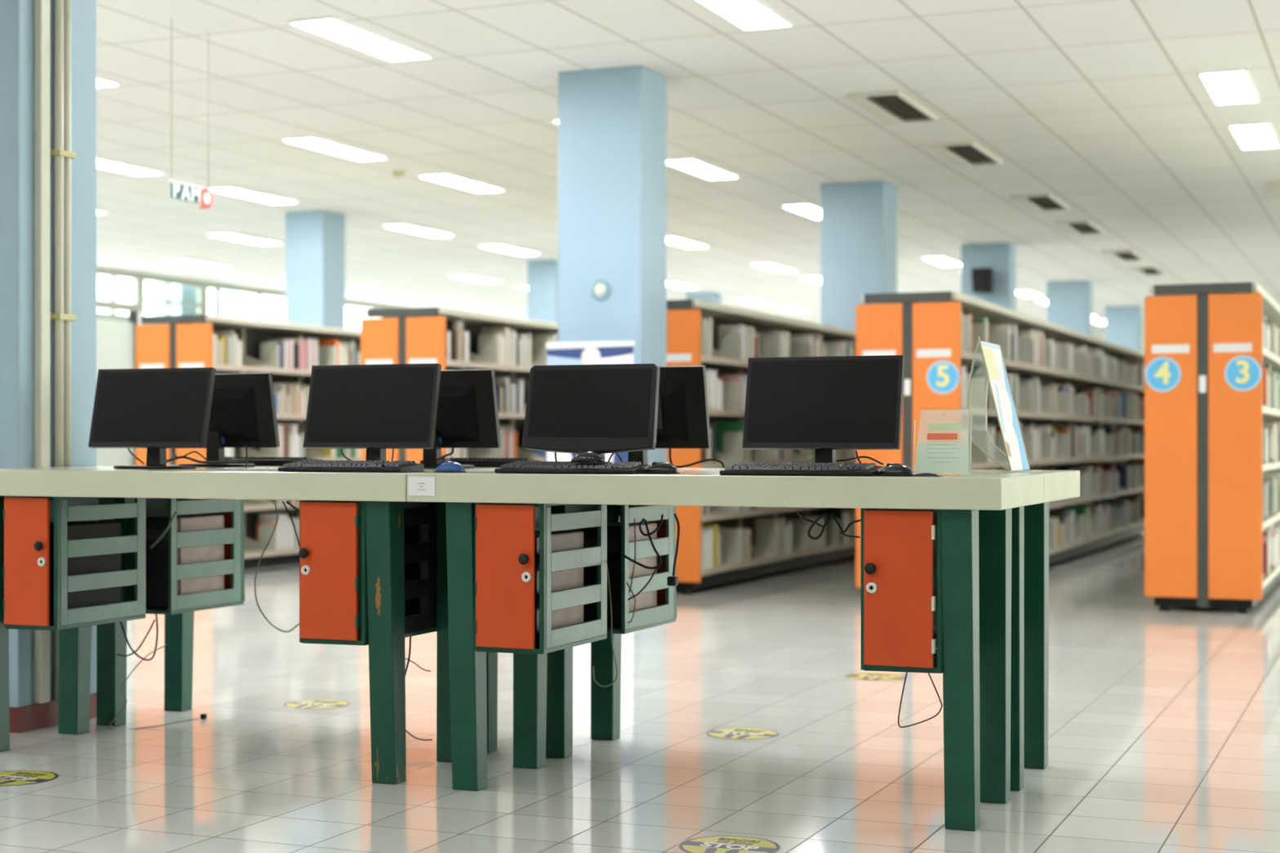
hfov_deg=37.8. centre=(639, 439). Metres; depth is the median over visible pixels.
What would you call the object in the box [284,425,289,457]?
book
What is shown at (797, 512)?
cable
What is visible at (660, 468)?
mouse
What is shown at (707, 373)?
book
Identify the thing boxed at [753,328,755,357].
book
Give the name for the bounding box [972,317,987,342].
book
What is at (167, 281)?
window
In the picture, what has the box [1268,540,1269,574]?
book
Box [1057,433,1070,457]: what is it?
book
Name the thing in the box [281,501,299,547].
cable
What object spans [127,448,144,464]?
cable
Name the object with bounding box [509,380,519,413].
book
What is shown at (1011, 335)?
book
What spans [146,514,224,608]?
computer tower
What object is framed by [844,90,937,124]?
ceiling vent
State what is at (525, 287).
recessed light
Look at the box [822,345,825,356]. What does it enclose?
book
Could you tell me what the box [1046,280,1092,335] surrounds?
column
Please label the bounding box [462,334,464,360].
book
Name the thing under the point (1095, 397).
book
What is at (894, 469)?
mouse
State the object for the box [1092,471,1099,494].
book
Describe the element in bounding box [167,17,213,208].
hanging sign
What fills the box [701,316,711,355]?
book
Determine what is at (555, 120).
recessed light
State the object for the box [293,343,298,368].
book
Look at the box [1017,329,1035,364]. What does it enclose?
book
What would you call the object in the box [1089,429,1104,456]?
book
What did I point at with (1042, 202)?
ceiling vent
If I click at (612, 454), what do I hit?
cable
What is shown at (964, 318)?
book
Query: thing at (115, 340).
wall
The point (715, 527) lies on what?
book
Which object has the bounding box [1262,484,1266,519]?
book
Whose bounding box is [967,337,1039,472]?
stand
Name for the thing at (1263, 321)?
book
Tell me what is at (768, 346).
book
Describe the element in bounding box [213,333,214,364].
book
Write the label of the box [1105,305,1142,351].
column
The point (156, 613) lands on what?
cable
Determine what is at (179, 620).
desk
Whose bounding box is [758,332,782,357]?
book
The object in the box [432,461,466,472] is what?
mouse
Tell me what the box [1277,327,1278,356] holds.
book
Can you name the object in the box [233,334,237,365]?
book
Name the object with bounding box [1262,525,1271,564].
book
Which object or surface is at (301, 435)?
book
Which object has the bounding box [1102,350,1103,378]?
book
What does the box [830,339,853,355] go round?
book
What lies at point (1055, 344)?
book
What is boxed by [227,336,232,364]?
book
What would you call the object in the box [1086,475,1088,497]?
book
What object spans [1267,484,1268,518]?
book
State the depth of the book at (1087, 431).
17.73 m
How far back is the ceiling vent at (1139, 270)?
26.86 m
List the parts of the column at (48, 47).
skirting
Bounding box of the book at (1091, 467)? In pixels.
[1090,466,1091,496]
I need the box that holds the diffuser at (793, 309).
[777,307,806,311]
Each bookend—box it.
[258,523,275,550]
[260,342,277,368]
[260,447,277,457]
[318,346,334,365]
[478,336,497,364]
[479,448,498,457]
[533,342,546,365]
[720,330,741,359]
[720,532,741,562]
[722,381,738,408]
[723,431,744,461]
[757,527,777,555]
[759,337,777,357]
[791,342,811,356]
[791,523,809,550]
[825,519,839,544]
[967,431,987,462]
[969,378,984,408]
[972,324,984,352]
[992,331,1008,358]
[996,431,1007,458]
[1017,337,1031,364]
[1018,385,1031,410]
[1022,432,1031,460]
[1040,387,1050,412]
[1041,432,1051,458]
[1044,342,1050,366]
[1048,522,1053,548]
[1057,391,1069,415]
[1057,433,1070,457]
[1059,347,1069,372]
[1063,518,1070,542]
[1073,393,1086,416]
[1074,351,1084,374]
[1075,514,1086,537]
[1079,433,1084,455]
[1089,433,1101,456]
[1090,511,1101,533]
[1092,356,1101,377]
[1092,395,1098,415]
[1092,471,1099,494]
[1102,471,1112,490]
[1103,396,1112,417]
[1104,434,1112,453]
[1108,508,1113,529]
[1109,359,1112,379]
[1276,431,1279,457]
[1276,480,1279,506]
[1278,333,1279,357]
[1279,382,1279,408]
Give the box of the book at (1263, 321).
[1262,320,1266,347]
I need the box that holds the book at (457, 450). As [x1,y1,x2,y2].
[455,448,460,457]
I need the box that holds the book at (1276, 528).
[1275,528,1276,566]
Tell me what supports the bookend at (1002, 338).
on the bookcase at (924, 328)
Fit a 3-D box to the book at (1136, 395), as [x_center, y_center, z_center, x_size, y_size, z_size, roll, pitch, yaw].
[5.478,-0.357,20.957,0.205,0.280,0.070,0,0,22]
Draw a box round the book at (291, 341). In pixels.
[274,339,293,368]
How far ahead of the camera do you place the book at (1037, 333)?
15.44 m
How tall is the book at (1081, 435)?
0.225 m
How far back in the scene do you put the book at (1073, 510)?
16.97 m
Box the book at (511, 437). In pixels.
[509,435,513,457]
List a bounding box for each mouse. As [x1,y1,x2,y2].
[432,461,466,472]
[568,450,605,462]
[644,462,679,474]
[878,463,912,476]
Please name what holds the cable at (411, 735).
hanging from the desk at (179, 620)
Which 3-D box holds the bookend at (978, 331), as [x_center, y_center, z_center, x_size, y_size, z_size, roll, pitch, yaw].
[2.396,-0.713,13.439,0.170,0.225,0.010,0,0,22]
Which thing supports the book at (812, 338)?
on the bookcase at (684, 317)
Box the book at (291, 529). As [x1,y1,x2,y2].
[288,519,293,548]
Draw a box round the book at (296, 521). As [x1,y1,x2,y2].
[288,517,299,548]
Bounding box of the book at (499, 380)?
[494,377,509,412]
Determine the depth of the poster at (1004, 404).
6.05 m
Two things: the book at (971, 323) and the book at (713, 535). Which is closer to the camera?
the book at (971, 323)
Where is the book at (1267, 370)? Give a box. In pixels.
[1266,369,1267,407]
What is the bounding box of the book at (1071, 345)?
[1070,344,1074,373]
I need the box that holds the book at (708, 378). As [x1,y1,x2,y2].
[708,377,710,408]
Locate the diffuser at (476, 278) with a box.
[450,275,497,282]
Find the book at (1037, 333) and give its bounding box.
[1037,333,1039,365]
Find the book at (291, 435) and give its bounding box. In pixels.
[289,434,292,457]
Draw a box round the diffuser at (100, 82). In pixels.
[96,79,115,86]
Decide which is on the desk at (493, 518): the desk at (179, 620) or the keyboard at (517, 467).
the keyboard at (517, 467)
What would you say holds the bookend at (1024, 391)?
on the bookcase at (924, 328)
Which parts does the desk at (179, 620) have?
leg, leg, door, leg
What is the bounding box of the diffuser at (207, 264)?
[166,259,224,267]
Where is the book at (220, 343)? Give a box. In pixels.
[217,339,222,364]
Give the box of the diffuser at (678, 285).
[666,282,697,288]
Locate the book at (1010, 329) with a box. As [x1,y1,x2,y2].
[1009,328,1010,359]
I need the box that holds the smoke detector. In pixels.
[390,169,406,177]
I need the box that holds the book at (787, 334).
[785,331,789,357]
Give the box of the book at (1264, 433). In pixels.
[1262,431,1266,463]
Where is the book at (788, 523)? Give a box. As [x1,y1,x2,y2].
[786,522,789,553]
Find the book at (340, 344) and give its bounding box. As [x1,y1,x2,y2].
[338,342,341,364]
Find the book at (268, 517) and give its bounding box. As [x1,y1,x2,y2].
[258,513,283,549]
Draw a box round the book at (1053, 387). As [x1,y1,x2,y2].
[1040,385,1056,413]
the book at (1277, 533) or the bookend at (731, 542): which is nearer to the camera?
the book at (1277, 533)
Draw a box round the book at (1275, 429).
[1275,429,1276,462]
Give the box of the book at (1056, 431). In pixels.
[1056,431,1057,458]
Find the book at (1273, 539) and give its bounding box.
[1271,537,1275,568]
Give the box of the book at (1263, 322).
[1262,321,1264,347]
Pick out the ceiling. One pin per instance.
(1104, 108)
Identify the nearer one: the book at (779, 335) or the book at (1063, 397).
the book at (779, 335)
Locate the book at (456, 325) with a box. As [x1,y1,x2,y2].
[453,322,460,360]
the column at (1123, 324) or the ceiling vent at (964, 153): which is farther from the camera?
the column at (1123, 324)
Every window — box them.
[96,267,140,321]
[140,273,204,315]
[204,281,393,319]
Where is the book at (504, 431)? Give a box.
[504,431,506,457]
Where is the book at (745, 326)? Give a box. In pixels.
[744,325,747,360]
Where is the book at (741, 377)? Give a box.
[740,376,742,410]
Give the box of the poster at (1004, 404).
[980,341,1029,471]
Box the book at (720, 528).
[719,527,744,561]
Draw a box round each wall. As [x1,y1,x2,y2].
[96,265,415,324]
[96,302,142,466]
[1094,335,1144,363]
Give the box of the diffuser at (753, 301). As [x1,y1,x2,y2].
[742,299,772,304]
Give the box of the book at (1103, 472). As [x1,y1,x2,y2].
[1102,471,1104,493]
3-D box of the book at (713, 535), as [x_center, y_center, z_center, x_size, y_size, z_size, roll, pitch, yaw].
[0.450,0.810,13.636,0.168,0.239,0.045,0,0,22]
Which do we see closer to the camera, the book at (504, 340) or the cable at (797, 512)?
the cable at (797, 512)
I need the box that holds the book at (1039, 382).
[1039,382,1039,413]
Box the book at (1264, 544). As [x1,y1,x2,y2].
[1262,543,1265,573]
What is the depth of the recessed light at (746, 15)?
10.66 m
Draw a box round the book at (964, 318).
[962,316,966,351]
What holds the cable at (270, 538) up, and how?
hanging from the desk at (179, 620)
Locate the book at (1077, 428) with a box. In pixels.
[1077,428,1079,457]
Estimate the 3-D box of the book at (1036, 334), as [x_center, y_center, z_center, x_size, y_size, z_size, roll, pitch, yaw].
[3.163,-0.736,15.330,0.207,0.271,0.045,0,0,22]
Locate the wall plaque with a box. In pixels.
[591,279,610,300]
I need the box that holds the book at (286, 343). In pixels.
[266,340,288,368]
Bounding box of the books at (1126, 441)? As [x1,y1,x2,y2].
[213,311,1279,575]
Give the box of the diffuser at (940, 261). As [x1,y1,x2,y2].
[925,257,960,265]
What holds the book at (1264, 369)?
on the bookcase at (1205, 354)
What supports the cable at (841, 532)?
hanging from the desk at (493, 518)
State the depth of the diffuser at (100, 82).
12.74 m
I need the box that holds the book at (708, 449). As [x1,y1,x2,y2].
[706,426,710,462]
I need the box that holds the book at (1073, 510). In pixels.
[1073,510,1075,542]
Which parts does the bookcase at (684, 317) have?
label plate, panel, shelf, shelf, shelf, panel, shelf, shelf, panel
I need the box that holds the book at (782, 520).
[760,517,785,554]
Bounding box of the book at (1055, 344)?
[1053,342,1056,368]
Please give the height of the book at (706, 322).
0.256 m
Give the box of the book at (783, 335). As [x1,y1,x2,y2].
[782,335,784,357]
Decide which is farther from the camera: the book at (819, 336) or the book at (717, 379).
the book at (819, 336)
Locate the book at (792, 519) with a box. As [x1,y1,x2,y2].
[790,517,815,549]
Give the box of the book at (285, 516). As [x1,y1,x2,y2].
[283,514,288,549]
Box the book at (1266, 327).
[1266,327,1267,349]
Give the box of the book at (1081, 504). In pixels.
[1080,503,1102,533]
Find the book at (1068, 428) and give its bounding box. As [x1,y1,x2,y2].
[1056,426,1071,457]
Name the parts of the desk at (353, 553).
leg, door, knob, leg, knob, door, leg, leg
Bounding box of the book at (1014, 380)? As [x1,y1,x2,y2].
[1013,379,1015,405]
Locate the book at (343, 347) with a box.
[341,344,345,364]
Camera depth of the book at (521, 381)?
15.31 m
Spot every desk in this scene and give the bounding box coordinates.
[0,466,482,784]
[87,464,497,753]
[406,470,1044,831]
[546,467,1079,791]
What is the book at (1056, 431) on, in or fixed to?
on the bookcase at (924, 328)
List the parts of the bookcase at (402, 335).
label plate, panel, post, label plate, panel, panel, shelf, shelf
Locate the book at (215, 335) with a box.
[214,334,217,364]
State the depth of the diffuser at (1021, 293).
31.18 m
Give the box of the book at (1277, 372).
[1271,371,1279,381]
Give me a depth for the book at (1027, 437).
15.10 m
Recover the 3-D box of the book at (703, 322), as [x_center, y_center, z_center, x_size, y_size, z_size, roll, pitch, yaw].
[0.378,-0.727,13.446,0.194,0.252,0.035,0,0,22]
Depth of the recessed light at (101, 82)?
12.73 m
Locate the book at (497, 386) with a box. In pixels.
[495,384,500,412]
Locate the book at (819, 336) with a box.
[796,334,822,356]
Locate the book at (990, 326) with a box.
[987,324,992,343]
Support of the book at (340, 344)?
on the bookcase at (175, 341)
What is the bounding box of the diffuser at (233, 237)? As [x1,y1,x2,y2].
[211,234,278,244]
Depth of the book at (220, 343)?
14.99 m
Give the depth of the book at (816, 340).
15.96 m
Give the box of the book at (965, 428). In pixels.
[964,426,967,442]
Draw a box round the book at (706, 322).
[705,320,708,355]
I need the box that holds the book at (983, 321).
[972,319,985,342]
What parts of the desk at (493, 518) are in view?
tag plate, leg, door, knob, leg, knob, door, leg, leg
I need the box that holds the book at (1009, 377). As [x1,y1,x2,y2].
[1008,376,1011,389]
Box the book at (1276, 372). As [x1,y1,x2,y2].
[1275,372,1276,408]
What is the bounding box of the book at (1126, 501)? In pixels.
[1126,501,1128,525]
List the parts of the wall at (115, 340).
rail, post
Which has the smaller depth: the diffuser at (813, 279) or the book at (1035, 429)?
the book at (1035, 429)
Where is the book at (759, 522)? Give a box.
[755,518,779,555]
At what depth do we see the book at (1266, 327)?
12.94 m
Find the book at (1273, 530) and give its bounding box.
[1271,528,1275,537]
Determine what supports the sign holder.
on the desk at (493, 518)
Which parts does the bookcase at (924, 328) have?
label plate, panel, post, label plate, panel, panel, shelf, shelf, shelf, shelf, shelf, post, panel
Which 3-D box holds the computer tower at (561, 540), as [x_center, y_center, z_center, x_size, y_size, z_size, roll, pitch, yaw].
[-0.326,0.469,5.955,0.164,0.345,0.367,0,0,22]
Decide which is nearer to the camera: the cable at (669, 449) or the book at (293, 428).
the cable at (669, 449)
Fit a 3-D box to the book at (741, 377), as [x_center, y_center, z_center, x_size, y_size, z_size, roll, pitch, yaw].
[0.679,-0.348,14.227,0.204,0.263,0.055,0,0,22]
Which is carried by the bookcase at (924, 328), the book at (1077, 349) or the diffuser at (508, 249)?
the book at (1077, 349)
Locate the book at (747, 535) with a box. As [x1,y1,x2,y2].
[744,533,750,561]
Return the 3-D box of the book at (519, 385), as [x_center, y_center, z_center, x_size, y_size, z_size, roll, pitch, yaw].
[-1.065,-0.332,15.313,0.170,0.232,0.055,0,0,22]
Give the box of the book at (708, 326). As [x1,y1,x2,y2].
[708,326,709,355]
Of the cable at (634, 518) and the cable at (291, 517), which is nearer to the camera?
the cable at (634, 518)
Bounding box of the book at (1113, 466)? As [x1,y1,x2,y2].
[1113,466,1114,492]
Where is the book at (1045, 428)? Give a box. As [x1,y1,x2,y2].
[1033,425,1050,434]
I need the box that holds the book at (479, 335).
[479,334,501,364]
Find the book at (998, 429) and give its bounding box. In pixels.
[996,425,1000,431]
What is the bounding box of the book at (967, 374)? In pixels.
[966,373,969,408]
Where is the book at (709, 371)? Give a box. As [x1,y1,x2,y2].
[705,369,711,409]
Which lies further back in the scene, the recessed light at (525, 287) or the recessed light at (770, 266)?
the recessed light at (525, 287)
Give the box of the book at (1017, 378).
[1017,377,1018,411]
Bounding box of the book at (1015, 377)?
[1013,375,1017,411]
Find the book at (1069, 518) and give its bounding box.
[1063,517,1071,542]
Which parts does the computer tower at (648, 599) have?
panel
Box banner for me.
[546,340,634,463]
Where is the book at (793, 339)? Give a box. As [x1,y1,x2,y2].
[789,334,812,356]
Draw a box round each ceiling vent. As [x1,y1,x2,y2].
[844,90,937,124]
[926,141,1002,166]
[1010,193,1069,211]
[1053,220,1104,235]
[1101,249,1144,261]
[1127,266,1165,275]
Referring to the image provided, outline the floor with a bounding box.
[0,532,1279,852]
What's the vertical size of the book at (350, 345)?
0.281 m
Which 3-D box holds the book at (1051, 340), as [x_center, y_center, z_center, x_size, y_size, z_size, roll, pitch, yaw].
[3.445,-0.732,16.050,0.200,0.262,0.070,0,0,22]
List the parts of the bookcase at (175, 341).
label plate, panel, post, label plate, panel, shelf, panel, shelf, shelf, shelf, shelf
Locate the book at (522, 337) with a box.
[516,334,526,366]
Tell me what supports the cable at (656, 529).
hanging from the desk at (493, 518)
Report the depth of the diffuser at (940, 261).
25.51 m
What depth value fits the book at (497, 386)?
14.92 m
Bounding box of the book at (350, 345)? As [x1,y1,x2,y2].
[346,342,354,364]
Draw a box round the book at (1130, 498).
[1117,496,1138,522]
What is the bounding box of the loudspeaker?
[971,267,993,293]
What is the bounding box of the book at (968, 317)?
[962,315,970,352]
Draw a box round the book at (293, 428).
[284,424,297,457]
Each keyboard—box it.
[224,457,323,466]
[277,460,423,472]
[420,457,541,467]
[494,461,649,474]
[719,462,884,476]
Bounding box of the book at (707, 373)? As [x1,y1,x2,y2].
[706,373,708,407]
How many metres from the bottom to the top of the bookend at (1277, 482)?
0.225 m
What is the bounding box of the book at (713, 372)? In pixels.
[711,370,716,409]
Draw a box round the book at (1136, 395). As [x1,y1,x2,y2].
[1136,395,1137,420]
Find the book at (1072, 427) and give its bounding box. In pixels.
[1071,426,1074,457]
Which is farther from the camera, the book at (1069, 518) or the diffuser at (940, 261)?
the diffuser at (940, 261)
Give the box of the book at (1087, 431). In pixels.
[1087,431,1088,457]
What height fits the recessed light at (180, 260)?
0.020 m
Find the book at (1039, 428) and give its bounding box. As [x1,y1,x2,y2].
[1035,426,1041,459]
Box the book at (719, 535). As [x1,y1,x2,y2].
[719,534,720,566]
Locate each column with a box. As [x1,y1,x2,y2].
[0,0,96,733]
[285,209,345,328]
[527,259,558,323]
[558,65,666,466]
[685,292,720,304]
[820,181,897,341]
[960,243,1016,311]
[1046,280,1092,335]
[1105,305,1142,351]
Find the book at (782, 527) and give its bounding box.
[781,526,783,555]
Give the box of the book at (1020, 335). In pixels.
[1017,332,1031,337]
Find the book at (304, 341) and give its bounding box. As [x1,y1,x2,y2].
[302,339,306,369]
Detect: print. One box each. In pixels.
[417,482,425,490]
[926,412,955,457]
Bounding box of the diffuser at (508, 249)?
[484,245,536,254]
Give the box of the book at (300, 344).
[293,342,302,369]
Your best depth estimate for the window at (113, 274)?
26.61 m
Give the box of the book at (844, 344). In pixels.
[843,342,845,355]
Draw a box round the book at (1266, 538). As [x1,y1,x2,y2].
[1264,536,1268,575]
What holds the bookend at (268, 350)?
on the bookcase at (175, 341)
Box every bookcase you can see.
[135,314,360,569]
[360,306,558,463]
[666,299,856,595]
[856,291,1144,587]
[1144,281,1279,613]
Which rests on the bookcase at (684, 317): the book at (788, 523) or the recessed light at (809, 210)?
the book at (788, 523)
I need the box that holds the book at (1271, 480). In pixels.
[1262,477,1274,488]
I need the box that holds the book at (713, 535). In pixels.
[712,534,713,567]
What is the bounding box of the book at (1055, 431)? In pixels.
[1054,431,1055,458]
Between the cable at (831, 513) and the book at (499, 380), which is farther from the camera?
the book at (499, 380)
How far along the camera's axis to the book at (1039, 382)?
15.43 m
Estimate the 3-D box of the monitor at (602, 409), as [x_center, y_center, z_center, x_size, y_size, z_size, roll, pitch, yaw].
[-0.150,-0.070,6.022,0.460,0.347,0.170,0,0,22]
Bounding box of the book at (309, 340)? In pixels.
[302,338,312,369]
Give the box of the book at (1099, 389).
[1079,387,1101,417]
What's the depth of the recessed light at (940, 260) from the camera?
25.40 m
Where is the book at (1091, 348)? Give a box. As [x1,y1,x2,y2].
[1091,348,1102,378]
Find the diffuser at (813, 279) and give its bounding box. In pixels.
[801,277,820,282]
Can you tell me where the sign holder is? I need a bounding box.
[912,407,972,475]
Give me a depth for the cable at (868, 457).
5.77 m
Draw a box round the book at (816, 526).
[815,521,817,548]
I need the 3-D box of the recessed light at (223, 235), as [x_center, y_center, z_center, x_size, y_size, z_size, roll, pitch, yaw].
[-4.788,-2.440,22.669,0.310,0.020,1.200,0,0,22]
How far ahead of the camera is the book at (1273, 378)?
13.50 m
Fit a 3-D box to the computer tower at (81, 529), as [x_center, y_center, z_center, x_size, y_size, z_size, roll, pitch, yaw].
[-2.031,0.469,6.658,0.164,0.345,0.367,0,0,22]
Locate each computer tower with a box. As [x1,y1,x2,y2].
[49,520,120,625]
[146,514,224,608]
[418,523,428,613]
[534,529,583,647]
[580,522,657,626]
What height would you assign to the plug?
0.012 m
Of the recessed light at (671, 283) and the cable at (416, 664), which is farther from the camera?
the recessed light at (671, 283)
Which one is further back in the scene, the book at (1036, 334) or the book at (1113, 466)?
the book at (1113, 466)
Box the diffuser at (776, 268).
[753,264,793,271]
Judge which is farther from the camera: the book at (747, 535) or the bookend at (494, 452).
the bookend at (494, 452)
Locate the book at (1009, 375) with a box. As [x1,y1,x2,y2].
[1007,373,1013,395]
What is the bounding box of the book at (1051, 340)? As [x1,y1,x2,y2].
[1044,338,1053,368]
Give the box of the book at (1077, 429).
[1076,429,1078,457]
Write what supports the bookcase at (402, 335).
on the floor
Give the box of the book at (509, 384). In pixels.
[509,383,510,412]
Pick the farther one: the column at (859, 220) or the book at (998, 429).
the column at (859, 220)
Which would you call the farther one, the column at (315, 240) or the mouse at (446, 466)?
the column at (315, 240)
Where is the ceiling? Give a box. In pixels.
[96,0,1279,336]
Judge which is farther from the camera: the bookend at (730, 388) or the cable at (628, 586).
the bookend at (730, 388)
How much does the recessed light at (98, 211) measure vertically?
0.020 m
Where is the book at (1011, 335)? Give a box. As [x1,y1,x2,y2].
[1010,333,1013,360]
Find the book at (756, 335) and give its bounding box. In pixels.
[755,333,759,357]
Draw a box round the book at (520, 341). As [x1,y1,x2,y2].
[519,340,521,365]
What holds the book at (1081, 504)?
on the bookcase at (924, 328)
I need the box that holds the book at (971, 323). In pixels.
[970,323,971,352]
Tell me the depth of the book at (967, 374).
12.92 m
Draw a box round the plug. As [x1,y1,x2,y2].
[911,472,942,476]
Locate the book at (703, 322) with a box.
[701,320,705,355]
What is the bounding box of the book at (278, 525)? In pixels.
[259,520,280,550]
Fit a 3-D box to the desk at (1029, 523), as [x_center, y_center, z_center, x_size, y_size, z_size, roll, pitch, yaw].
[0.507,0.602,6.396,1.866,0.996,0.674,0,0,22]
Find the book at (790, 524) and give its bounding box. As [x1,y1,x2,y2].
[789,523,791,553]
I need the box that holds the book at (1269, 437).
[1266,435,1272,459]
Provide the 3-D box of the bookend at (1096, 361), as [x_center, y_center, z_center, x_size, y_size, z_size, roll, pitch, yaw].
[4.475,-0.713,18.479,0.170,0.225,0.010,0,0,22]
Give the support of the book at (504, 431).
on the bookcase at (402, 335)
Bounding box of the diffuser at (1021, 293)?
[1016,291,1040,296]
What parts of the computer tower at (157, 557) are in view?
panel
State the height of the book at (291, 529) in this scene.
0.252 m
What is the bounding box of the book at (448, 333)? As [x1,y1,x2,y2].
[446,331,450,359]
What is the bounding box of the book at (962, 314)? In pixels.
[962,314,972,352]
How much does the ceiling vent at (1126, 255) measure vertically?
0.026 m
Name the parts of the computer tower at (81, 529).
panel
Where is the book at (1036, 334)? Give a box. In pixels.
[1035,333,1038,365]
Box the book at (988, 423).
[984,421,999,425]
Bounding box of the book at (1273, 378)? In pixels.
[1271,376,1275,408]
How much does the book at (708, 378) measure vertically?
0.230 m
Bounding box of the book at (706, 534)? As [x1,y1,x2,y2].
[705,533,707,568]
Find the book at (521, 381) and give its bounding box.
[509,379,523,413]
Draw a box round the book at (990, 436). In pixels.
[990,435,991,462]
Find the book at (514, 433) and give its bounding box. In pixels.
[513,431,516,457]
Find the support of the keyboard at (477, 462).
on the desk at (179, 620)
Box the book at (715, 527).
[701,524,719,567]
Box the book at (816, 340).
[815,339,818,356]
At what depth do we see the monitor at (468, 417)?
6.77 m
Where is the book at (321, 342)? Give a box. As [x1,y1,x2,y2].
[318,339,338,364]
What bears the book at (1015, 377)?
on the bookcase at (924, 328)
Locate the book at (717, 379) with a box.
[716,377,719,409]
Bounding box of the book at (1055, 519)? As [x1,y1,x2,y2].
[1053,517,1057,546]
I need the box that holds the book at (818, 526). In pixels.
[817,526,819,547]
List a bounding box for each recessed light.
[96,75,122,88]
[96,156,164,175]
[96,209,108,213]
[160,257,231,267]
[205,232,284,244]
[207,186,299,204]
[280,135,389,160]
[287,15,433,62]
[382,223,455,236]
[417,173,505,192]
[447,274,502,282]
[477,244,541,255]
[514,285,527,289]
[551,118,558,124]
[666,157,739,179]
[666,235,709,248]
[666,280,699,288]
[694,0,794,30]
[737,298,775,304]
[750,262,797,271]
[774,306,809,311]
[781,203,820,218]
[799,275,820,283]
[920,256,960,266]
[1016,289,1043,297]
[1035,299,1046,304]
[1092,320,1105,324]
[1197,68,1260,104]
[1228,121,1279,149]
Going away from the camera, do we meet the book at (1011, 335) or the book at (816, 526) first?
the book at (1011, 335)
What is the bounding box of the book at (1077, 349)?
[1074,346,1085,375]
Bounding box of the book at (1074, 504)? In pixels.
[1074,504,1088,537]
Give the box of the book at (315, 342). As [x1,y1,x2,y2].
[312,338,318,365]
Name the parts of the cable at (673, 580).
cord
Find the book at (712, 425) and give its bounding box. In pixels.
[709,423,715,462]
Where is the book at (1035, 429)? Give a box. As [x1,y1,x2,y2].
[1033,428,1037,459]
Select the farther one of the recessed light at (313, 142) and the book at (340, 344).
the book at (340, 344)
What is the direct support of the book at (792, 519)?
on the bookcase at (684, 317)
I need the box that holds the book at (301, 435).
[297,433,304,457]
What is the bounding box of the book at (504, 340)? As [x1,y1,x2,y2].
[502,338,505,364]
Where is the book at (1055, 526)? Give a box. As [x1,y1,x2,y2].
[1053,524,1056,547]
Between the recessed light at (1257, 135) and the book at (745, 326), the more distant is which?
the recessed light at (1257, 135)
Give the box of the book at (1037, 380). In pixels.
[1018,377,1039,413]
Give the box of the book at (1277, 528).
[1275,527,1279,564]
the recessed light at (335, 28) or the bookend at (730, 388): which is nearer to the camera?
the recessed light at (335, 28)
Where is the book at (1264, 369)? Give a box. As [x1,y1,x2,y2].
[1262,367,1266,406]
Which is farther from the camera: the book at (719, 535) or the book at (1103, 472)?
the book at (1103, 472)
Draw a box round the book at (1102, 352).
[1102,351,1102,378]
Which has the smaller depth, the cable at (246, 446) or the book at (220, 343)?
the cable at (246, 446)
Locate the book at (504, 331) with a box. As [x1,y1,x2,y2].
[482,327,509,364]
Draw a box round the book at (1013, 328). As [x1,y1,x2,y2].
[1009,324,1017,361]
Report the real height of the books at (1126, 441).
1.840 m
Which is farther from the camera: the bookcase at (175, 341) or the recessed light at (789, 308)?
the recessed light at (789, 308)
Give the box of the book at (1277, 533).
[1276,533,1278,565]
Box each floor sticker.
[0,770,60,786]
[281,699,351,709]
[676,835,782,852]
[704,728,781,740]
[844,673,906,680]
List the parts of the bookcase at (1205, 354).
label plate, panel, post, label plate, panel, panel, shelf, shelf, shelf, shelf, shelf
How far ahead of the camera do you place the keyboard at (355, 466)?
6.00 m
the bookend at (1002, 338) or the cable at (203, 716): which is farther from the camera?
the bookend at (1002, 338)
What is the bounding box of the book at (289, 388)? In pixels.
[285,385,293,413]
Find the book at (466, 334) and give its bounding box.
[462,331,469,361]
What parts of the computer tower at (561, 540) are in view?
panel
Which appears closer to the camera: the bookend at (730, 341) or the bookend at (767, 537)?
the bookend at (730, 341)
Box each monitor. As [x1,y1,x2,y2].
[88,367,215,469]
[178,372,279,466]
[302,363,441,460]
[422,368,501,468]
[522,363,659,461]
[627,365,711,464]
[742,355,904,463]
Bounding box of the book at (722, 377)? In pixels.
[716,374,740,410]
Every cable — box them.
[108,644,206,729]
[116,619,155,657]
[120,610,158,661]
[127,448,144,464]
[149,511,177,548]
[166,456,247,463]
[173,448,208,462]
[244,444,247,466]
[254,501,299,632]
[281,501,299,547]
[285,501,299,511]
[339,448,351,460]
[391,448,394,462]
[404,636,411,676]
[404,657,431,671]
[405,729,432,741]
[436,447,454,460]
[554,452,557,461]
[592,567,617,687]
[607,453,622,462]
[623,520,661,569]
[626,582,635,622]
[627,565,657,600]
[628,518,635,593]
[639,514,663,536]
[666,513,679,586]
[668,448,724,467]
[796,511,830,527]
[807,512,827,539]
[830,512,860,533]
[835,456,884,465]
[839,531,860,537]
[855,450,861,462]
[897,672,942,728]
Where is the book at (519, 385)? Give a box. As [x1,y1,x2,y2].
[519,385,520,413]
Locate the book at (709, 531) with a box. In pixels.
[701,528,712,568]
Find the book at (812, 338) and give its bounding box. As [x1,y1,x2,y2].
[812,337,813,356]
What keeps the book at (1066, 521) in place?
on the bookcase at (924, 328)
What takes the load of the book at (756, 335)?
on the bookcase at (684, 317)

